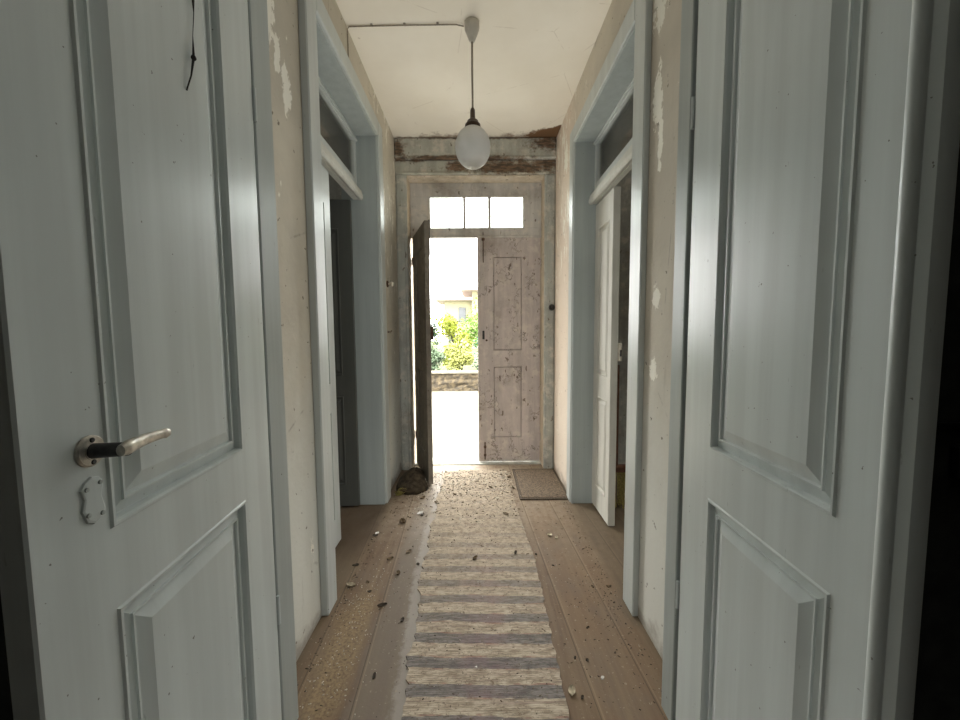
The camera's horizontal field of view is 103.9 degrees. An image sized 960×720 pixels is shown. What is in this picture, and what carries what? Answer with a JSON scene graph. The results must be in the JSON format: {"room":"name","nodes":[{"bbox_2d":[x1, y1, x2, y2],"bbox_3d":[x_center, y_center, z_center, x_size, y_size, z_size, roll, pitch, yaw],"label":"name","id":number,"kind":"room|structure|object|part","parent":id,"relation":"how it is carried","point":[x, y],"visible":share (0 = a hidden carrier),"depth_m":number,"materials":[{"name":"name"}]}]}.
{"room":"house hallway","nodes":[
{"label":"house hallway","id":0,"kind":"room"},
{"bbox_2d":[267,0,401,661],"bbox_3d":[-0.821,-0.370,2.248,0.200,2.930,2.250,0,4,0],"label":"wall","id":1,"kind":"structure","parent":0,"point":[283,24],"depth_m":1.49,"materials":[{"name":"paint"}]},
{"bbox_2d":[322,165,340,546],"bbox_3d":[-0.864,0.028,1.958,0.044,2.155,0.487,0,4,0],"label":"door","id":2,"kind":"structure","parent":1,"relation":"in","point":[325,174],"depth_m":2.14,"materials":[{"name":"grey paint"}]},
{"bbox_3d":[-0.867,-0.349,1.931,0.044,1.010,0.317,0,4,0],"label":"panel","id":3,"kind":"part","parent":2,"relation":"part of","materials":[{"name":"grey paint"}]},
{"bbox_3d":[-0.860,0.624,2.001,0.044,0.640,0.317,0,4,0],"label":"panel","id":4,"kind":"part","parent":2,"relation":"part of","materials":[{"name":"grey paint"}]},
{"bbox_2d":[318,76,356,184],"bbox_3d":[-0.857,-1.329,2.101,0.044,0.341,0.969,0,4,0],"label":"window","id":5,"kind":"structure","parent":1,"relation":"in","point":[337,136],"depth_m":2.26,"materials":[{"name":"grey paint"}]},
{"bbox_3d":[-0.867,-1.326,2.102,0.004,0.254,0.889,0,4,0],"label":"pane","id":6,"kind":"part","parent":5,"relation":"part of","materials":[{"name":"clear glass"}]},
{"bbox_2d":[298,0,390,615],"bbox_3d":[-0.818,-0.257,2.180,0.263,2.715,1.220,0,4,0],"label":"trim","id":7,"kind":"structure","parent":1,"relation":"attached to","point":[323,54],"depth_m":2.15,"materials":[{"name":"grey paint"}]},
{"bbox_2d":[330,199,359,505],"bbox_3d":[-1.105,-0.018,2.623,0.450,2.155,0.079,-1,4,-5],"label":"door","id":8,"kind":"structure","parent":1,"relation":"in","point":[340,209],"depth_m":2.64,"materials":[{"name":"grey paint"}]},
{"bbox_3d":[-1.109,-0.396,2.614,0.280,1.010,0.044,-1,4,-5],"label":"panel","id":9,"kind":"part","parent":8,"relation":"part of","materials":[{"name":"grey paint"}]},
{"bbox_3d":[-1.103,0.577,2.683,0.280,0.640,0.044,-1,4,-5],"label":"panel","id":10,"kind":"part","parent":8,"relation":"part of","materials":[{"name":"grey paint"}]},
{"bbox_2d":[386,281,393,286],"bbox_3d":[-0.702,-0.596,2.944,0.053,0.052,0.051,0,4,0],"label":"coat hook","id":11,"kind":"object","parent":1,"relation":"attached to","point":[391,283],"visible":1,"depth_m":2.93,"materials":[{"name":"metal"}]},
{"bbox_2d":[336,0,611,138],"bbox_3d":[-0.025,-1.884,1.400,4.600,0.200,4.260,0,4,0],"label":"ceiling","id":12,"kind":"structure","parent":0,"point":[530,57],"depth_m":2.31,"materials":[{"name":"white paint"}]},
{"bbox_2d":[347,22,463,56],"bbox_3d":[-0.406,-1.715,2.052,0.641,0.225,0.020,0,4,1],"label":"cable","id":13,"kind":"object","parent":12,"relation":"attached to","point":[437,23],"visible":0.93,"depth_m":2.04,"materials":[{"name":"grey plastic"}]},
{"bbox_2d":[455,17,490,169],"bbox_3d":[-0.041,-1.446,2.062,0.196,0.767,0.196,0,4,0],"label":"pendant lamp","id":14,"kind":"object","parent":12,"relation":"hanging from","point":[472,145],"visible":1,"depth_m":2.02,"materials":[{"name":"white glass"}]},
{"bbox_3d":[-0.042,-1.536,2.056,0.012,0.392,0.011,0,4,0],"label":"cord","id":15,"kind":"part","parent":14,"relation":"part of","materials":[{"name":"grey fabric"}]},
{"bbox_2d":[465,107,480,126],"bbox_3d":[-0.040,-1.328,2.071,0.088,0.110,0.088,0,4,0],"label":"socket","id":16,"kind":"object","parent":14,"relation":"attached to","point":[472,121],"depth_m":2.04,"materials":[{"name":"brown metal"}]},
{"bbox_3d":[-0.039,-1.170,2.082,0.196,0.212,0.196,0,4,0],"label":"globe","id":17,"kind":"part","parent":14,"relation":"part of","materials":[{"name":"white glass"}]},
{"bbox_2d":[0,143,959,719],"bbox_3d":[-0.011,-0.293,1.089,4.600,2.930,0.125,0,4,0],"label":"wall partition","id":18,"kind":"structure","parent":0,"point":[937,691],"depth_m":1.10,"materials":[{"name":"black"}]},
{"bbox_2d":[0,0,281,719],"bbox_3d":[-0.557,0.043,0.745,0.093,2.292,0.633,-1,4,-6],"label":"door","id":19,"kind":"structure","parent":18,"relation":"in","point":[137,568],"depth_m":0.60,"materials":[{"name":"grey paint"}]},
{"bbox_3d":[-0.539,0.126,0.521,0.006,0.044,0.044,-1,4,-6],"label":"handle","id":20,"kind":"part","parent":19,"relation":"part of","materials":[{"name":"metal"}]},
{"bbox_3d":[-0.540,0.196,0.524,0.004,0.069,0.036,-1,4,-6],"label":"key plate","id":21,"kind":"part","parent":19,"relation":"part of","materials":[{"name":"white metal"}]},
{"bbox_3d":[-0.499,0.121,0.561,0.017,0.021,0.093,-1,4,-6],"label":"lever","id":22,"kind":"part","parent":19,"relation":"part of","materials":[{"name":"metal"}]},
{"bbox_3d":[-0.584,-0.361,0.693,0.041,1.197,0.372,-1,4,-6],"label":"panel","id":23,"kind":"part","parent":19,"relation":"part of","materials":[{"name":"grey paint"}]},
{"bbox_3d":[-0.576,0.726,0.770,0.041,0.735,0.372,-1,4,-6],"label":"panel","id":24,"kind":"part","parent":19,"relation":"part of","materials":[{"name":"grey paint"}]},
{"bbox_2d":[186,0,196,90],"bbox_3d":[-0.571,-0.646,0.743,0.011,0.237,0.036,-1,4,-8],"label":"strand","id":25,"kind":"object","parent":19,"relation":"attached to","point":[193,57],"visible":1,"depth_m":0.75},
{"bbox_2d":[247,0,298,719],"bbox_3d":[-0.620,0.006,1.103,0.038,2.340,0.091,0,4,0],"label":"trim","id":26,"kind":"structure","parent":18,"relation":"attached to","point":[257,9],"depth_m":1.09,"materials":[{"name":"grey paint"}]},
{"bbox_2d":[661,0,698,719],"bbox_3d":[0.618,-0.006,1.145,0.037,2.340,0.067,0,4,0],"label":"trim","id":27,"kind":"structure","parent":18,"relation":"attached to","point":[689,17],"depth_m":1.13,"materials":[{"name":"grey paint"}]},
{"bbox_2d":[676,0,959,719],"bbox_3d":[0.605,0.031,0.803,0.044,2.292,0.615,0,4,3],"label":"door","id":28,"kind":"structure","parent":18,"relation":"in","point":[827,132],"depth_m":0.66,"materials":[{"name":"grey paint"}]},
{"bbox_3d":[0.610,0.727,0.829,0.041,0.707,0.367,0,4,3],"label":"panel","id":29,"kind":"part","parent":28,"relation":"part of","materials":[{"name":"grey paint"}]},
{"bbox_3d":[0.602,-0.363,0.752,0.041,1.218,0.367,0,4,3],"label":"panel","id":30,"kind":"part","parent":28,"relation":"part of","materials":[{"name":"grey paint"}]},
{"bbox_2d":[329,159,631,463],"bbox_3d":[-0.031,-0.465,3.506,4.600,2.930,0.260,0,4,0],"label":"wall","id":31,"kind":"structure","parent":0,"point":[625,183],"depth_m":3.38,"materials":[{"name":"grey paint"}]},
{"bbox_2d":[412,220,432,483],"bbox_3d":[-0.501,-0.064,3.296,0.062,2.130,0.605,-2,4,-19],"label":"door","id":32,"kind":"structure","parent":31,"relation":"in","point":[423,330],"depth_m":3.15,"materials":[{"name":"brown paint"}]},
{"bbox_3d":[-0.501,-0.498,3.229,0.040,0.865,0.265,-2,4,-19],"label":"panel","id":33,"kind":"part","parent":32,"relation":"part of","materials":[{"name":"brown paint"}]},
{"bbox_3d":[-0.494,0.427,3.295,0.040,0.680,0.265,-2,4,-19],"label":"panel","id":34,"kind":"part","parent":32,"relation":"part of","materials":[{"name":"brown paint"}]},
{"bbox_2d":[394,137,556,469],"bbox_3d":[-0.031,-0.462,3.468,1.400,2.930,0.296,0,4,0],"label":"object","id":35,"kind":"structure","parent":31,"relation":"attached to","point":[512,159],"depth_m":3.32,"materials":[{"name":"grey paint"}]},
{"bbox_2d":[410,183,540,237],"bbox_3d":[-0.038,-1.375,3.471,1.206,0.494,0.050,0,4,0],"label":"window","id":36,"kind":"structure","parent":31,"relation":"in","point":[420,193],"depth_m":3.45,"materials":[{"name":"grey paint"}]},
{"bbox_2d":[414,457,540,464],"bbox_3d":[-0.021,0.997,3.680,1.240,0.028,0.200,0,4,0],"label":"threshold","id":37,"kind":"object","parent":31,"relation":"attached to","point":[453,460],"depth_m":3.63,"materials":[{"name":"grey paint"}]},
{"bbox_2d":[477,238,540,460],"bbox_3d":[0.280,-0.103,3.552,0.597,2.160,0.073,0,4,0],"label":"door","id":38,"kind":"structure","parent":31,"relation":"in","point":[508,269],"depth_m":3.55,"materials":[{"name":"beige wood"}]},
{"bbox_3d":[0.257,-0.525,3.539,0.265,0.865,0.040,0,4,0],"label":"panel","id":39,"kind":"part","parent":38,"relation":"part of","materials":[{"name":"beige wood"}]},
{"bbox_3d":[0.263,0.400,3.605,0.265,0.680,0.040,0,4,0],"label":"panel","id":40,"kind":"part","parent":38,"relation":"part of","materials":[{"name":"beige wood"}]},
{"bbox_2d":[549,304,554,310],"bbox_3d":[0.638,-0.467,3.327,0.056,0.056,0.040,0,4,0],"label":"switch","id":41,"kind":"object","parent":31,"relation":"attached to","point":[551,306],"visible":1,"depth_m":3.33,"materials":[{"name":"black plastic"}]},
{"bbox_2d":[296,464,667,719],"bbox_3d":[-0.003,1.263,1.624,4.600,0.250,4.260,0,4,0],"label":"floor","id":42,"kind":"structure","parent":0,"point":[380,696],"depth_m":1.67,"materials":[{"name":"brown wood"}]},
{"bbox_2d":[346,582,355,585],"bbox_3d":[-0.641,1.117,1.870,0.050,0.014,0.026,0,4,12],"label":"dead leaf","id":43,"kind":"object","parent":42,"relation":"on","point":[347,583],"visible":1,"depth_m":1.87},
{"bbox_2d":[394,488,407,495],"bbox_3d":[-0.612,1.025,2.918,0.124,0.050,0.102,0,4,0],"label":"weed","id":44,"kind":"object","parent":42,"relation":"on","point":[399,492],"visible":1,"depth_m":2.91,"materials":[{"name":"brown plant"}]},
{"bbox_2d":[396,467,428,494],"bbox_3d":[-0.586,0.969,3.128,0.251,0.129,0.470,-2,4,-21],"label":"rock","id":45,"kind":"object","parent":42,"relation":"on","point":[413,480],"visible":1,"depth_m":3.02,"materials":[{"name":"stone"}]},
{"bbox_2d":[297,469,663,719],"bbox_3d":[-0.008,1.087,2.205,1.323,0.017,2.444,0,4,0],"label":"debris","id":46,"kind":"object","parent":42,"relation":"on","point":[503,469],"visible":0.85,"depth_m":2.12,"materials":[{"name":"brown"}]},
{"bbox_2d":[401,470,568,719],"bbox_3d":[-0.008,1.115,1.879,0.633,0.008,3.118,0,4,0],"label":"rag rug","id":47,"kind":"object","parent":42,"relation":"on","point":[491,612],"visible":0.99,"depth_m":1.61,"materials":[{"name":"beige fabric"}]},
{"bbox_2d":[512,468,567,499],"bbox_3d":[0.486,1.020,3.127,0.379,0.013,0.630,0,4,0],"label":"door mat","id":48,"kind":"object","parent":42,"relation":"on","point":[549,491],"visible":0.88,"depth_m":3.06,"materials":[{"name":"brown fabric"}]},
{"bbox_2d":[568,684,574,695],"bbox_3d":[0.320,1.152,1.310,0.024,0.009,0.040,1,4,13],"label":"dead leaf","id":49,"kind":"object","parent":42,"relation":"on","point":[571,689],"visible":1,"depth_m":1.31,"materials":[{"name":"beige plant"}]},
{"bbox_2d":[615,365,625,507],"bbox_3d":[0.969,0.543,2.668,0.316,1.018,0.092,0,4,0],"label":"broom","id":50,"kind":"object","parent":42,"relation":"on","point":[620,468],"visible":0.27,"depth_m":2.67,"materials":[{"name":"wood"}]},
{"bbox_2d":[554,0,681,659],"bbox_3d":[0.779,-0.382,2.260,0.200,2.930,2.250,0,4,0],"label":"wall","id":51,"kind":"structure","parent":0,"point":[666,14],"depth_m":1.49,"materials":[{"name":"paint"}]},
{"bbox_2d":[592,186,621,525],"bbox_3d":[0.840,-0.001,2.495,0.066,2.112,0.367,0,4,0],"label":"door","id":52,"kind":"structure","parent":51,"relation":"in","point":[607,349],"depth_m":2.42,"materials":[{"name":"paint"}]},
{"bbox_3d":[0.837,0.573,2.544,0.051,0.640,0.210,0,4,0],"label":"panel","id":53,"kind":"part","parent":52,"relation":"part of","materials":[{"name":"paint"}]},
{"bbox_3d":[0.830,-0.390,2.476,0.051,0.990,0.210,0,4,0],"label":"panel","id":54,"kind":"part","parent":52,"relation":"part of","materials":[{"name":"paint"}]},
{"bbox_2d":[566,0,652,615],"bbox_3d":[0.783,-0.240,2.169,0.256,2.660,1.222,0,4,0],"label":"trim","id":55,"kind":"structure","parent":51,"relation":"attached to","point":[628,58],"depth_m":1.98,"materials":[{"name":"grey paint"}]},
{"bbox_2d":[594,78,633,189],"bbox_3d":[0.804,-1.292,2.100,0.044,0.328,0.974,0,4,0],"label":"window","id":56,"kind":"structure","parent":51,"relation":"in","point":[615,138],"depth_m":2.24,"materials":[{"name":"grey paint"}]},
{"bbox_3d":[0.814,-1.299,2.100,0.004,0.262,0.894,0,4,0],"label":"pane","id":57,"kind":"part","parent":56,"relation":"part of","materials":[{"name":"clear glass"}]},
{"label":"outside","id":58,"kind":"structure","parent":0,"visible":0},
{"bbox_2d":[431,341,477,370],"bbox_3d":[-0.282,-0.953,34.869,28.000,0.650,50.300,0,4,0],"label":"garden","id":59,"kind":"object","parent":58,"point":[440,345],"visible":0.1,"depth_m":15.59,"materials":[{"name":"soil"}]},
{"bbox_2d":[431,322,441,344],"bbox_3d":[-1.598,-0.359,10.954,0.978,1.588,0.707,0,4,0],"label":"shrub","id":60,"kind":"object","parent":59,"relation":"on","point":[435,332],"visible":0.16,"depth_m":10.90,"materials":[{"name":"green plant"}]},
{"bbox_2d":[431,343,445,370],"bbox_3d":[-1.299,-0.030,10.433,0.741,1.024,0.871,0,4,0],"label":"shrub","id":61,"kind":"object","parent":59,"relation":"on","point":[436,355],"visible":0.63,"depth_m":10.33,"materials":[{"name":"green plant"}]},
{"bbox_2d":[431,314,447,347],"bbox_3d":[-2.191,-0.721,14.150,2.396,1.968,2.286,0,4,0],"label":"shrub","id":62,"kind":"object","parent":59,"relation":"on","point":[432,314],"visible":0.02,"depth_m":13.54,"materials":[{"name":"green plant"}]},
{"bbox_2d":[436,312,473,368],"bbox_3d":[-0.770,-0.544,11.603,1.188,1.858,1.270,0,4,0],"label":"shrub","id":63,"kind":"object","parent":59,"relation":"on","point":[451,325],"visible":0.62,"depth_m":11.48,"materials":[{"name":"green plant"}]},
{"bbox_3d":[-0.739,-0.378,11.683,0.428,1.516,0.532,0,4,0],"label":"stem","id":64,"kind":"part","parent":63,"relation":"part of","materials":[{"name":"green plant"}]},
{"bbox_2d":[434,287,477,348],"bbox_3d":[1.402,-3.374,31.403,9.850,4.650,6.100,0,4,0],"label":"house","id":65,"kind":"structure","parent":59,"relation":"on","point":[459,308],"depth_m":29.76,"materials":[{"name":"beige paint"}]},
{"bbox_3d":[-1.412,-3.589,29.765,0.440,0.990,0.010,0,4,0],"label":"pane","id":66,"kind":"part","parent":65,"relation":"part of","materials":[{"name":"white glass"}]},
{"bbox_2d":[445,341,474,369],"bbox_3d":[-0.543,-0.025,10.340,0.876,1.005,0.807,0,4,0],"label":"shrub","id":67,"kind":"object","parent":59,"relation":"on","point":[465,358],"visible":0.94,"depth_m":10.21,"materials":[{"name":"yellow plant"}]},
{"bbox_2d":[458,297,477,346],"bbox_3d":[0.292,-1.101,13.856,2.265,2.628,2.104,0,4,0],"label":"tree","id":68,"kind":"object","parent":59,"relation":"on","point":[475,316],"visible":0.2,"depth_m":13.21,"materials":[{"name":"green plant"}]},
{"bbox_2d":[473,336,477,369],"bbox_3d":[0.253,-0.157,10.906,0.904,1.187,0.981,1,4,23],"label":"shrub","id":69,"kind":"object","parent":59,"relation":"on","point":[476,336],"visible":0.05,"depth_m":10.72,"materials":[{"name":"green plant"}]},
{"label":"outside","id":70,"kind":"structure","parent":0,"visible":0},
{"bbox_2d":[432,391,478,457],"bbox_3d":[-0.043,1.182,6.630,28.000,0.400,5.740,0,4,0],"label":"yard","id":71,"kind":"structure","parent":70,"point":[455,419],"depth_m":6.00,"materials":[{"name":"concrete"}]},
{"bbox_2d":[431,370,477,390],"bbox_3d":[-0.072,0.524,9.611,18.000,0.490,0.380,0,4,0],"label":"wall","id":72,"kind":"structure","parent":71,"relation":"on","point":[449,380],"depth_m":9.46,"materials":[{"name":"beige stone"}]}
]}

